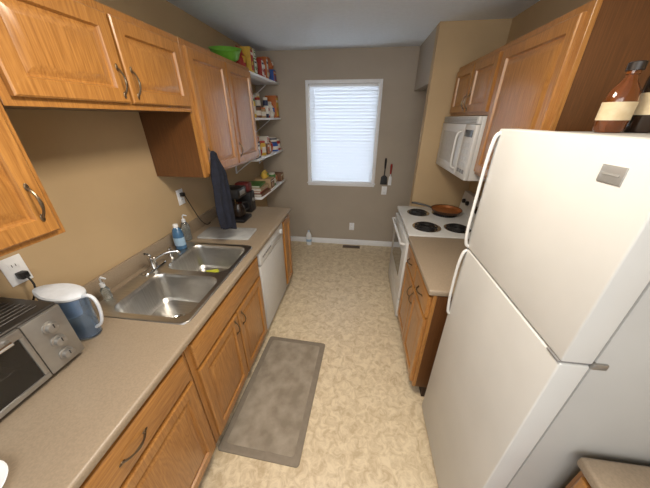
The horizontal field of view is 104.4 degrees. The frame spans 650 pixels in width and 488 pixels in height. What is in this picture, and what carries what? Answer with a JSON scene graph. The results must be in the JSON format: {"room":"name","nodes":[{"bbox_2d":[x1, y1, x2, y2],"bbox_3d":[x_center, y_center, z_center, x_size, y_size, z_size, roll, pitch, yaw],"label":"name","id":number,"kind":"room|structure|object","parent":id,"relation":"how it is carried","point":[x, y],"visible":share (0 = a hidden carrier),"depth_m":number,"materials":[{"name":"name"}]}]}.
{"room":"kitchen","nodes":[
{"label":"kitchen","id":0,"kind":"room"},
{"bbox_2d":[0,0,267,300],"bbox_3d":[-1.220,-0.147,1.477,0.100,2.460,4.830,3,27,7],"label":"wall","id":1,"kind":"structure","parent":0,"point":[96,169],"depth_m":1.35,"materials":[{"name":"paint"}]},
{"bbox_2d":[0,254,32,286],"bbox_3d":[-1.235,0.105,1.007,0.008,0.116,0.072,3,27,7],"label":"wall outlet","id":2,"kind":"object","parent":1,"relation":"attached to","point":[9,266],"visible":0.88,"depth_m":1.00,"materials":[{"name":"white plastic"}]},
{"bbox_2d":[7,261,19,270],"bbox_3d":[-1.232,0.086,0.997,0.002,0.028,0.032,3,27,7],"label":"socket","id":3,"kind":"object","parent":2,"relation":"attached to","point":[11,265],"depth_m":1.00,"materials":[{"name":"white plastic"}]},
{"bbox_2d":[15,270,35,299],"bbox_3d":[-1.211,0.252,1.035,0.050,0.275,0.102,3,27,7],"label":"power cord","id":4,"kind":"object","parent":1,"relation":"attached to","point":[23,274],"visible":0.41,"depth_m":1.01,"materials":[{"name":"black plastic"}]},
{"bbox_2d":[0,102,65,256],"bbox_3d":[-1.090,-0.206,0.379,0.400,0.730,0.770,3,27,7],"label":"upper cabinet","id":5,"kind":"object","parent":1,"relation":"attached to","point":[28,217],"visible":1,"depth_m":0.73,"materials":[{"name":"brown wood"}]},
{"bbox_2d":[0,0,191,111],"bbox_3d":[-0.982,-0.743,1.025,0.400,0.350,0.875,3,27,7],"label":"upper cabinet","id":6,"kind":"object","parent":1,"relation":"attached to","point":[71,55],"visible":1,"depth_m":0.88,"materials":[{"name":"brown wood"}]},
{"bbox_2d":[82,206,216,301],"bbox_3d":[-1.190,0.200,1.384,0.019,0.095,2.966,3,27,7],"label":"backsplash","id":7,"kind":"structure","parent":1,"relation":"attached to","point":[126,268],"depth_m":1.55,"materials":[{"name":"laminate"}]},
{"bbox_2d":[176,188,185,205],"bbox_3d":[-1.100,-0.359,1.923,0.008,0.116,0.072,3,27,7],"label":"wall outlet","id":8,"kind":"object","parent":1,"relation":"attached to","point":[181,200],"visible":0.9,"depth_m":1.91,"materials":[{"name":"white plastic"}]},
{"bbox_2d":[179,192,210,224],"bbox_3d":[-1.054,-0.284,2.075,0.055,0.338,0.245,3,27,7],"label":"power cord","id":9,"kind":"object","parent":8,"relation":"attached to","point":[182,194],"visible":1,"depth_m":1.94,"materials":[{"name":"black plastic"}]},
{"bbox_2d":[139,37,258,177],"bbox_3d":[-0.864,-0.977,1.918,0.400,0.730,0.940,3,27,7],"label":"upper cabinet","id":10,"kind":"object","parent":1,"relation":"attached to","point":[221,120],"visible":0.73,"depth_m":1.63,"materials":[{"name":"brown wood"}]},
{"bbox_2d":[210,151,236,229],"bbox_3d":[-0.708,-0.347,1.742,0.080,0.564,0.189,3,27,7],"label":"dish towel","id":11,"kind":"object","parent":10,"relation":"hanging from","point":[221,189],"visible":1,"depth_m":1.71,"materials":[{"name":"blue fabric"}]},
{"bbox_2d":[208,46,241,61],"bbox_3d":[-0.778,-1.496,1.977,0.247,0.139,0.236,-8,28,-15],"label":"mixing bowl","id":12,"kind":"object","parent":10,"relation":"on","point":[231,53],"visible":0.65,"depth_m":1.95,"materials":[{"name":"green plastic"}]},
{"bbox_2d":[235,149,282,173],"bbox_3d":[-0.778,-1.002,3.039,0.309,0.170,0.955,3,27,7],"label":"wall shelf","id":13,"kind":"object","parent":1,"relation":"attached to","point":[263,157],"visible":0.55,"depth_m":2.77,"materials":[{"name":"white metal"}]},
{"bbox_2d":[256,141,260,158],"bbox_3d":[-0.767,-0.981,2.628,0.152,0.160,0.130,3,27,7],"label":"food box","id":14,"kind":"object","parent":13,"relation":"on","point":[258,141],"visible":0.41,"depth_m":2.65,"materials":[{"name":"beige cardboard"}]},
{"bbox_2d":[260,141,265,154],"bbox_3d":[-0.702,-1.079,2.834,0.073,0.150,0.073,3,27,7],"label":"jar","id":15,"kind":"object","parent":13,"relation":"on","point":[261,142],"visible":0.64,"depth_m":2.81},
{"bbox_2d":[265,143,269,154],"bbox_3d":[-0.714,-1.107,2.924,0.132,0.120,0.080,3,27,7],"label":"food box","id":16,"kind":"object","parent":13,"relation":"on","point":[266,144],"visible":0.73,"depth_m":2.90,"materials":[{"name":"brown cardboard"}]},
{"bbox_2d":[259,136,268,142],"bbox_3d":[-0.705,-1.192,2.880,0.112,0.070,0.070,3,27,7],"label":"food box","id":17,"kind":"object","parent":16,"relation":"on","point":[261,138],"visible":0.79,"depth_m":2.85,"materials":[{"name":"white cardboard"}]},
{"bbox_2d":[272,142,277,150],"bbox_3d":[-0.668,-1.240,3.211,0.141,0.100,0.141,3,27,7],"label":"jar","id":18,"kind":"object","parent":13,"relation":"on","point":[275,145],"visible":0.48,"depth_m":3.17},
{"bbox_2d":[269,137,276,142],"bbox_3d":[-0.668,-1.312,3.175,0.121,0.060,0.121,3,27,7],"label":"jar","id":19,"kind":"object","parent":18,"relation":"on","point":[272,139],"visible":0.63,"depth_m":3.13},
{"bbox_2d":[249,71,278,93],"bbox_3d":[-0.778,-1.681,2.699,0.309,0.170,0.955,3,27,7],"label":"wall shelf","id":20,"kind":"object","parent":1,"relation":"attached to","point":[256,79],"visible":0.42,"depth_m":2.79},
{"bbox_2d":[235,45,245,66],"bbox_3d":[-0.766,-1.662,2.269,0.106,0.180,0.115,-11,29,-22],"label":"snack bag","id":21,"kind":"object","parent":20,"relation":"on","point":[242,59],"visible":0.44,"depth_m":2.24,"materials":[{"name":"red plastic"}]},
{"bbox_2d":[240,46,254,72],"bbox_3d":[-0.725,-1.719,2.359,0.092,0.200,0.070,3,27,7],"label":"food box","id":22,"kind":"object","parent":20,"relation":"on","point":[246,50],"visible":0.79,"depth_m":2.32,"materials":[{"name":"yellow cardboard"}]},
{"bbox_2d":[253,57,257,73],"bbox_3d":[-0.714,-1.723,2.446,0.092,0.130,0.070,3,27,7],"label":"food box","id":23,"kind":"object","parent":20,"relation":"on","point":[254,59],"visible":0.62,"depth_m":2.43,"materials":[{"name":"white cardboard"}]},
{"bbox_2d":[256,58,264,76],"bbox_3d":[-0.688,-1.825,2.616,0.092,0.160,0.070,3,27,7],"label":"food box","id":24,"kind":"object","parent":20,"relation":"on","point":[260,64],"visible":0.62,"depth_m":2.59,"materials":[{"name":"red cardboard"}]},
{"bbox_2d":[257,57,268,78],"bbox_3d":[-0.673,-1.912,2.745,0.102,0.200,0.060,3,27,7],"label":"food box","id":25,"kind":"object","parent":20,"relation":"on","point":[265,59],"visible":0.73,"depth_m":2.72,"materials":[{"name":"orange cardboard"}]},
{"bbox_2d":[269,69,276,81],"bbox_3d":[-0.660,-1.989,2.987,0.142,0.120,0.110,3,27,7],"label":"food box","id":26,"kind":"object","parent":20,"relation":"on","point":[272,76],"visible":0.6,"depth_m":2.94,"materials":[{"name":"blue cardboard"}]},
{"bbox_2d":[267,57,273,68],"bbox_3d":[-0.649,-2.096,2.932,0.096,0.120,0.098,-24,35,-39],"label":"snack bag","id":27,"kind":"object","parent":26,"relation":"on","point":[270,63],"visible":0.54,"depth_m":2.90,"materials":[{"name":"orange plastic"}]},
{"bbox_2d":[255,118,280,130],"bbox_3d":[-0.778,-1.342,2.869,0.309,0.170,0.955,3,27,7],"label":"wall shelf","id":28,"kind":"object","parent":1,"relation":"attached to","point":[269,119],"visible":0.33,"depth_m":2.92,"materials":[{"name":"white metal"}]},
{"bbox_2d":[253,98,256,117],"bbox_3d":[-0.722,-1.360,2.525,0.057,0.170,0.057,3,27,7],"label":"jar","id":29,"kind":"object","parent":28,"relation":"on","point":[253,98],"visible":0.38,"depth_m":2.52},
{"bbox_2d":[255,97,260,106],"bbox_3d":[-0.711,-1.448,2.678,0.061,0.190,0.061,3,27,7],"label":"jar","id":30,"kind":"object","parent":28,"relation":"on","point":[257,99],"visible":0.49,"depth_m":2.63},
{"bbox_2d":[256,106,261,117],"bbox_3d":[-0.699,-1.372,2.615,0.077,0.110,0.077,3,27,7],"label":"jar","id":31,"kind":"object","parent":28,"relation":"on","point":[258,108],"visible":0.65,"depth_m":2.59,"materials":[{"name":"white plastic"}]},
{"bbox_2d":[261,107,265,117],"bbox_3d":[-0.688,-1.446,2.775,0.075,0.100,0.075,3,27,7],"label":"jar","id":32,"kind":"object","parent":28,"relation":"on","point":[263,110],"visible":0.55,"depth_m":2.75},
{"bbox_2d":[263,97,268,117],"bbox_3d":[-0.664,-1.529,2.829,0.057,0.200,0.057,3,27,7],"label":"jar","id":33,"kind":"object","parent":28,"relation":"on","point":[265,102],"visible":0.84,"depth_m":2.80,"materials":[{"name":"white plastic"}]},
{"bbox_2d":[268,102,274,117],"bbox_3d":[-0.656,-1.614,3.033,0.101,0.170,0.102,23,34,38],"label":"snack bag","id":34,"kind":"object","parent":28,"relation":"on","point":[272,110],"visible":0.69,"depth_m":3.01,"materials":[{"name":"white plastic"}]},
{"bbox_2d":[265,95,278,117],"bbox_3d":[-0.654,-1.704,3.135,0.132,0.240,0.100,3,27,7],"label":"food box","id":35,"kind":"object","parent":28,"relation":"on","point":[273,99],"visible":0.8,"depth_m":3.08,"materials":[{"name":"orange cardboard"}]},
{"bbox_2d":[255,179,284,199],"bbox_3d":[-0.778,-0.644,3.218,0.309,0.170,0.955,3,27,7],"label":"wall shelf","id":36,"kind":"object","parent":1,"relation":"attached to","point":[278,183],"visible":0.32,"depth_m":3.11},
{"bbox_2d":[254,188,270,196],"bbox_3d":[-0.783,-0.598,2.901,0.230,0.030,0.280,4,27,9],"label":"book","id":37,"kind":"object","parent":36,"relation":"on","point":[267,190],"visible":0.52,"depth_m":2.83,"materials":[{"name":"brown paper"}]},
{"bbox_3d":[-0.804,-0.627,2.899,0.210,0.022,0.260,2,27,4],"label":"book","id":38,"kind":"object","parent":37,"relation":"on","visible":0},
{"bbox_2d":[252,183,268,191],"bbox_3d":[-0.792,-0.651,2.882,0.220,0.035,0.250,3,27,7],"label":"book","id":39,"kind":"object","parent":38,"relation":"on","point":[265,185],"visible":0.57,"depth_m":2.78,"materials":[{"name":"white paper"}]},
{"bbox_2d":[250,181,265,187],"bbox_3d":[-0.811,-0.683,2.881,0.200,0.020,0.240,1,27,3],"label":"book","id":40,"kind":"object","parent":39,"relation":"on","point":[255,184],"visible":0.7,"depth_m":2.87,"materials":[{"name":"green paper"}]},
{"bbox_2d":[254,176,274,188],"bbox_3d":[-0.746,-0.762,3.129,0.202,0.120,0.150,3,27,7],"label":"food box","id":41,"kind":"object","parent":36,"relation":"on","point":[270,180],"visible":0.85,"depth_m":3.06,"materials":[{"name":"beige cardboard"}]},
{"bbox_2d":[260,169,268,178],"bbox_3d":[-0.739,-0.854,3.076,0.103,0.090,0.109,-12,29,-22],"label":"snack bag","id":42,"kind":"object","parent":41,"relation":"on","point":[264,174],"visible":1,"depth_m":3.04,"materials":[{"name":"yellow plastic"}]},
{"bbox_2d":[268,172,275,184],"bbox_3d":[-0.679,-0.837,3.234,0.091,0.160,0.091,3,27,7],"label":"jar","id":43,"kind":"object","parent":36,"relation":"on","point":[271,174],"visible":0.59,"depth_m":3.19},
{"bbox_2d":[275,172,283,180],"bbox_3d":[-0.692,-0.938,3.502,0.202,0.100,0.140,3,27,7],"label":"food box","id":44,"kind":"object","parent":36,"relation":"on","point":[279,175],"visible":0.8,"depth_m":3.44,"materials":[{"name":"brown cardboard"}]},
{"bbox_2d":[198,241,438,487],"bbox_3d":[0.436,1.095,1.855,3.440,0.100,4.830,3,27,7],"label":"floor","id":45,"kind":"structure","parent":0,"point":[366,428],"depth_m":1.81,"materials":[{"name":"tile"}]},
{"bbox_2d":[79,353,215,487],"bbox_3d":[-0.946,0.962,1.032,0.670,0.876,0.640,3,27,7],"label":"base cabinet","id":46,"kind":"object","parent":45,"relation":"on","point":[169,442],"visible":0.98,"depth_m":0.99,"materials":[{"name":"brown wood"}]},
{"bbox_2d":[183,256,267,442],"bbox_3d":[-0.847,0.625,1.704,0.670,0.876,0.865,3,27,7],"label":"base cabinet","id":47,"kind":"object","parent":45,"relation":"on","point":[220,357],"visible":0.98,"depth_m":1.48,"materials":[{"name":"brown wood"}]},
{"bbox_2d":[0,206,290,487],"bbox_3d":[-0.875,0.235,1.355,0.654,0.132,2.966,3,27,7],"label":"countertop","id":48,"kind":"structure","parent":47,"relation":"on","point":[55,437],"depth_m":0.90,"materials":[{"name":"laminate"}]},
{"bbox_2d":[0,460,7,487],"bbox_3d":[-0.888,0.630,0.607,0.174,0.021,0.174,3,27,7],"label":"plate","id":49,"kind":"object","parent":48,"relation":"on","point":[3,465],"visible":1,"depth_m":0.66,"materials":[{"name":"white ceramic"}]},
{"bbox_2d":[0,297,83,418],"bbox_3d":[-1.102,0.409,0.782,0.309,0.258,0.435,3,27,7],"label":"toaster oven","id":50,"kind":"object","parent":48,"relation":"on","point":[37,339],"visible":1,"depth_m":0.85,"materials":[{"name":"silver metal"}]},
{"bbox_2d":[32,283,103,340],"bbox_3d":[-1.038,0.284,1.050,0.245,0.242,0.110,2,27,3],"label":"water pitcher","id":51,"kind":"object","parent":48,"relation":"on","point":[73,300],"visible":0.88,"depth_m":1.01,"materials":[{"name":"blue plastic"}]},
{"bbox_2d":[141,250,180,275],"bbox_3d":[-1.004,0.095,1.538,0.172,0.131,0.180,3,27,7],"label":"faucet","id":52,"kind":"object","parent":48,"relation":"on","point":[153,264],"visible":1,"depth_m":1.54,"materials":[{"name":"silver metal"}]},
{"bbox_2d":[93,242,251,324],"bbox_3d":[-0.844,0.258,1.573,0.540,0.191,0.800,3,27,7],"label":"sink","id":53,"kind":"object","parent":48,"relation":"in","point":[175,292],"visible":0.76,"depth_m":1.52,"materials":[{"name":"metal"}]},
{"bbox_2d":[98,276,112,300],"bbox_3d":[-1.111,0.223,1.273,0.056,0.138,0.040,3,27,7],"label":"soap dispenser","id":54,"kind":"object","parent":53,"relation":"on","point":[105,291],"visible":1,"depth_m":1.27,"materials":[{"name":"clear plastic"}]},
{"bbox_2d":[114,273,216,316],"bbox_3d":[-0.834,0.346,1.396,0.410,0.191,0.345,3,27,7],"label":"basin","id":55,"kind":"object","parent":53,"relation":"in","point":[160,294],"depth_m":1.50,"materials":[{"name":"metal"}]},
{"bbox_2d":[167,247,173,256],"bbox_3d":[-1.044,0.051,1.697,0.032,0.066,0.032,3,27,7],"label":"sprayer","id":56,"kind":"object","parent":53,"relation":"on","point":[168,248],"visible":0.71,"depth_m":1.69,"materials":[{"name":"silver metal"}]},
{"bbox_2d":[172,223,186,249],"bbox_3d":[-1.031,-0.053,1.772,0.077,0.185,0.062,3,27,7],"label":"soap bottle","id":57,"kind":"object","parent":53,"relation":"on","point":[177,234],"visible":1,"depth_m":1.75,"materials":[{"name":"blue plastic"}]},
{"bbox_2d":[168,244,244,271],"bbox_3d":[-0.783,0.173,1.742,0.410,0.191,0.345,3,27,7],"label":"basin","id":58,"kind":"object","parent":53,"relation":"in","point":[197,257],"depth_m":1.86,"materials":[{"name":"metal"}]},
{"bbox_2d":[206,269,218,271],"bbox_3d":[-0.825,0.211,1.840,0.090,0.024,0.060,-7,27,-14],"label":"sponge","id":59,"kind":"object","parent":53,"relation":"in","point":[213,270],"visible":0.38,"depth_m":1.85,"materials":[{"name":"yellow"}]},
{"bbox_2d":[181,214,192,240],"bbox_3d":[-1.059,-0.127,1.909,0.060,0.208,0.060,-19,32,-33],"label":"soap dispenser","id":60,"kind":"object","parent":48,"relation":"on","point":[185,228],"visible":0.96,"depth_m":1.90,"materials":[{"name":"clear plastic"}]},
{"bbox_2d":[197,227,256,239],"bbox_3d":[-0.791,-0.090,2.057,0.420,0.010,0.220,2,27,4],"label":"cutting board","id":61,"kind":"object","parent":48,"relation":"on","point":[211,232],"visible":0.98,"depth_m":2.03,"materials":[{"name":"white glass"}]},
{"bbox_2d":[229,185,251,222],"bbox_3d":[-0.819,-0.368,2.287,0.220,0.300,0.189,3,27,7],"label":"coffee maker","id":62,"kind":"object","parent":48,"relation":"on","point":[237,191],"visible":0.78,"depth_m":2.26,"materials":[{"name":"black plastic"}]},
{"bbox_2d":[235,181,255,211],"bbox_3d":[-0.790,-0.473,2.508,0.172,0.290,0.120,3,27,7],"label":"coffee grinder","id":63,"kind":"object","parent":48,"relation":"on","point":[250,197],"visible":0.7,"depth_m":2.46,"materials":[{"name":"black plastic"}]},
{"bbox_2d":[218,336,324,467],"bbox_3d":[-0.318,1.040,1.837,0.500,0.013,0.880,5,27,9],"label":"floor mat","id":64,"kind":"object","parent":45,"relation":"on","point":[269,422],"visible":1,"depth_m":1.71,"materials":[{"name":"fabric"}]},
{"bbox_2d":[257,223,286,328],"bbox_3d":[-0.731,0.297,2.368,0.602,0.868,0.602,3,27,7],"label":"dishwasher","id":65,"kind":"object","parent":45,"relation":"on","point":[271,262],"visible":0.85,"depth_m":2.24,"materials":[{"name":"grey plastic"}]},
{"bbox_2d":[282,215,292,283],"bbox_3d":[-0.705,0.093,2.767,0.641,0.876,0.250,3,27,7],"label":"base cabinet","id":66,"kind":"object","parent":45,"relation":"on","point":[286,234],"visible":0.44,"depth_m":2.67,"materials":[{"name":"brown wood"}]},
{"bbox_2d":[306,230,311,244],"bbox_3d":[-0.246,-0.098,3.856,0.081,0.240,0.057,3,27,7],"label":"spray bottle","id":67,"kind":"object","parent":45,"relation":"on","point":[308,235],"visible":1,"depth_m":3.84,"materials":[{"name":"white plastic"}]},
{"bbox_2d":[342,245,359,248],"bbox_3d":[0.399,0.041,3.842,0.260,0.005,0.090,3,27,7],"label":"floor vent","id":68,"kind":"object","parent":45,"relation":"in","point":[344,246],"visible":1,"depth_m":3.84,"materials":[{"name":"brown metal"}]},
{"bbox_2d":[397,244,451,396],"bbox_3d":[0.962,0.538,1.879,0.723,0.876,0.725,3,27,7],"label":"base cabinet","id":69,"kind":"object","parent":45,"relation":"on","point":[422,316],"visible":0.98,"depth_m":1.67,"materials":[{"name":"brown wood"}]},
{"bbox_2d":[408,236,468,296],"bbox_3d":[0.972,0.088,1.649,0.706,0.132,0.729,3,27,7],"label":"countertop","id":70,"kind":"structure","parent":69,"relation":"on","point":[436,258],"depth_m":1.68,"materials":[{"name":"laminate"}]},
{"bbox_2d":[388,191,479,315],"bbox_3d":[1.046,0.103,2.496,0.746,1.100,0.762,3,27,7],"label":"stove","id":71,"kind":"object","parent":45,"relation":"on","point":[409,220],"visible":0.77,"depth_m":2.33,"materials":[{"name":"white metal"}]},
{"bbox_2d":[390,212,408,298],"bbox_3d":[0.719,0.082,2.533,0.086,0.585,0.750,3,27,7],"label":"door","id":72,"kind":"structure","parent":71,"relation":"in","point":[400,243],"depth_m":2.39,"materials":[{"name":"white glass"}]},
{"bbox_2d":[397,206,473,238],"bbox_3d":[1.071,-0.210,2.335,0.695,0.032,0.762,3,27,7],"label":"cooktop","id":73,"kind":"object","parent":71,"relation":"in","point":[417,221],"depth_m":2.25,"materials":[{"name":"white metal"}]},
{"bbox_2d":[412,202,462,215],"bbox_3d":[1.093,-0.344,2.457,0.454,0.064,0.282,3,27,7],"label":"frying pan","id":74,"kind":"object","parent":71,"relation":"on","point":[448,210],"visible":1,"depth_m":2.50,"materials":[{"name":"brown metal"}]},
{"bbox_2d":[422,129,649,487],"bbox_3d":[0.891,0.503,1.000,0.647,1.725,0.611,3,27,7],"label":"refrigerator","id":75,"kind":"object","parent":45,"relation":"on","point":[541,365],"visible":1,"depth_m":0.69,"materials":[{"name":"white metal"}]},
{"bbox_2d":[592,60,648,132],"bbox_3d":[0.909,-0.445,0.772,0.087,0.188,0.065,3,27,7],"label":"liquor bottle","id":76,"kind":"object","parent":75,"relation":"on","point":[617,109],"visible":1,"depth_m":0.76,"materials":[{"name":"orange glass"}]},
{"bbox_2d":[623,76,649,132],"bbox_3d":[1.009,-0.471,0.755,0.077,0.250,0.077,3,27,7],"label":"liquor bottle","id":77,"kind":"object","parent":75,"relation":"on","point":[639,122],"visible":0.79,"depth_m":0.78,"materials":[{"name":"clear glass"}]},
{"bbox_2d":[565,471,590,487],"bbox_3d":[0.878,1.232,0.493,0.485,0.876,0.900,3,27,7],"label":"base cabinet","id":78,"kind":"object","parent":45,"relation":"on","point":[579,481],"visible":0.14,"depth_m":0.72,"materials":[{"name":"brown wood"}]},
{"bbox_2d":[577,457,649,487],"bbox_3d":[0.884,0.835,0.264,0.469,0.037,0.957,3,27,7],"label":"countertop","id":79,"kind":"structure","parent":78,"relation":"on","point":[598,473],"depth_m":0.67,"materials":[{"name":"laminate"}]},
{"bbox_2d":[255,46,426,241],"bbox_3d":[0.794,-1.096,3.373,3.340,2.460,0.100,3,27,7],"label":"wall","id":80,"kind":"structure","parent":0,"point":[326,211],"depth_m":3.27,"materials":[{"name":"beige paint"}]},
{"bbox_2d":[291,236,391,246],"bbox_3d":[0.737,-0.012,3.860,3.240,0.085,0.014,3,27,7],"label":"baseboard","id":81,"kind":"structure","parent":80,"relation":"attached to","point":[293,238],"depth_m":3.90,"materials":[{"name":"white wood"}]},
{"bbox_2d":[305,79,382,186],"bbox_3d":[0.224,-1.393,3.285,0.941,1.256,0.120,3,27,7],"label":"window","id":82,"kind":"structure","parent":80,"relation":"in","point":[307,82],"depth_m":3.19,"materials":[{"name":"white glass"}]},
{"bbox_2d":[309,83,378,182],"bbox_3d":[0.222,-1.387,3.270,0.833,1.174,0.043,3,27,7],"label":"window blind","id":83,"kind":"object","parent":82,"relation":"attached to","point":[342,116],"visible":1,"depth_m":3.24,"materials":[{"name":"white plastic"}]},
{"bbox_2d":[349,223,353,229],"bbox_3d":[0.401,-0.263,3.786,0.072,0.116,0.008,3,27,7],"label":"wall outlet","id":84,"kind":"object","parent":80,"relation":"attached to","point":[351,225],"visible":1,"depth_m":3.79,"materials":[{"name":"white plastic"}]},
{"bbox_2d":[380,158,386,184],"bbox_3d":[0.795,-0.965,3.357,0.095,0.340,0.044,3,27,7],"label":"utensil","id":85,"kind":"object","parent":80,"relation":"hanging from","point":[383,178],"visible":1,"depth_m":3.39,"materials":[{"name":"black plastic"}]},
{"bbox_2d":[381,186,386,194],"bbox_3d":[0.817,-0.739,3.487,0.072,0.116,0.008,3,27,7],"label":"wall outlet","id":86,"kind":"object","parent":80,"relation":"attached to","point":[384,188],"visible":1,"depth_m":3.48,"materials":[{"name":"white plastic"}]},
{"bbox_2d":[388,164,392,184],"bbox_3d":[0.877,-0.923,3.363,0.038,0.280,0.040,22,34,37],"label":"utensil","id":87,"kind":"object","parent":80,"relation":"hanging from","point":[391,166],"visible":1,"depth_m":3.37,"materials":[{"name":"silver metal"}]},
{"bbox_2d":[166,0,539,50],"bbox_3d":[0.436,-1.194,0.709,3.440,0.100,4.830,3,27,7],"label":"ceiling","id":88,"kind":"structure","parent":0,"point":[261,25],"depth_m":1.99,"materials":[{"name":"paint"}]},
{"bbox_2d":[414,26,436,90],"bbox_3d":[1.045,-1.815,2.530,0.100,0.420,0.690,3,27,7],"label":"wall header","id":89,"kind":"structure","parent":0,"point":[426,49],"depth_m":2.49,"materials":[{"name":"beige paint"}]},
{"bbox_2d":[409,18,512,206],"bbox_3d":[1.264,-0.712,2.605,0.645,2.460,0.100,3,27,7],"label":"wall partition","id":90,"kind":"structure","parent":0,"point":[457,44],"depth_m":2.26,"materials":[{"name":"paint"}]},
{"bbox_2d":[468,0,591,197],"bbox_3d":[1.270,0.201,0.782,0.100,2.460,3.940,3,27,7],"label":"wall","id":91,"kind":"structure","parent":0,"point":[542,12],"depth_m":1.70,"materials":[{"name":"paint"}]},
{"bbox_2d":[450,44,507,115],"bbox_3d":[1.234,-1.152,1.859,0.375,0.365,0.800,3,27,7],"label":"upper cabinet","id":92,"kind":"object","parent":91,"relation":"attached to","point":[475,84],"visible":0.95,"depth_m":1.77,"materials":[{"name":"brown wood"}]},
{"bbox_2d":[436,116,487,180],"bbox_3d":[1.209,-0.799,2.036,0.422,0.415,0.765,3,27,7],"label":"microwave","id":93,"kind":"object","parent":92,"relation":"attached to","point":[461,136],"visible":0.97,"depth_m":1.87,"materials":[{"name":"white plastic"}]},
{"bbox_2d":[474,0,649,178],"bbox_3d":[1.141,-0.672,1.309,0.375,0.730,0.620,3,27,7],"label":"upper cabinet","id":94,"kind":"object","parent":91,"relation":"attached to","point":[558,75],"visible":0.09,"depth_m":1.03,"materials":[{"name":"brown wood"}]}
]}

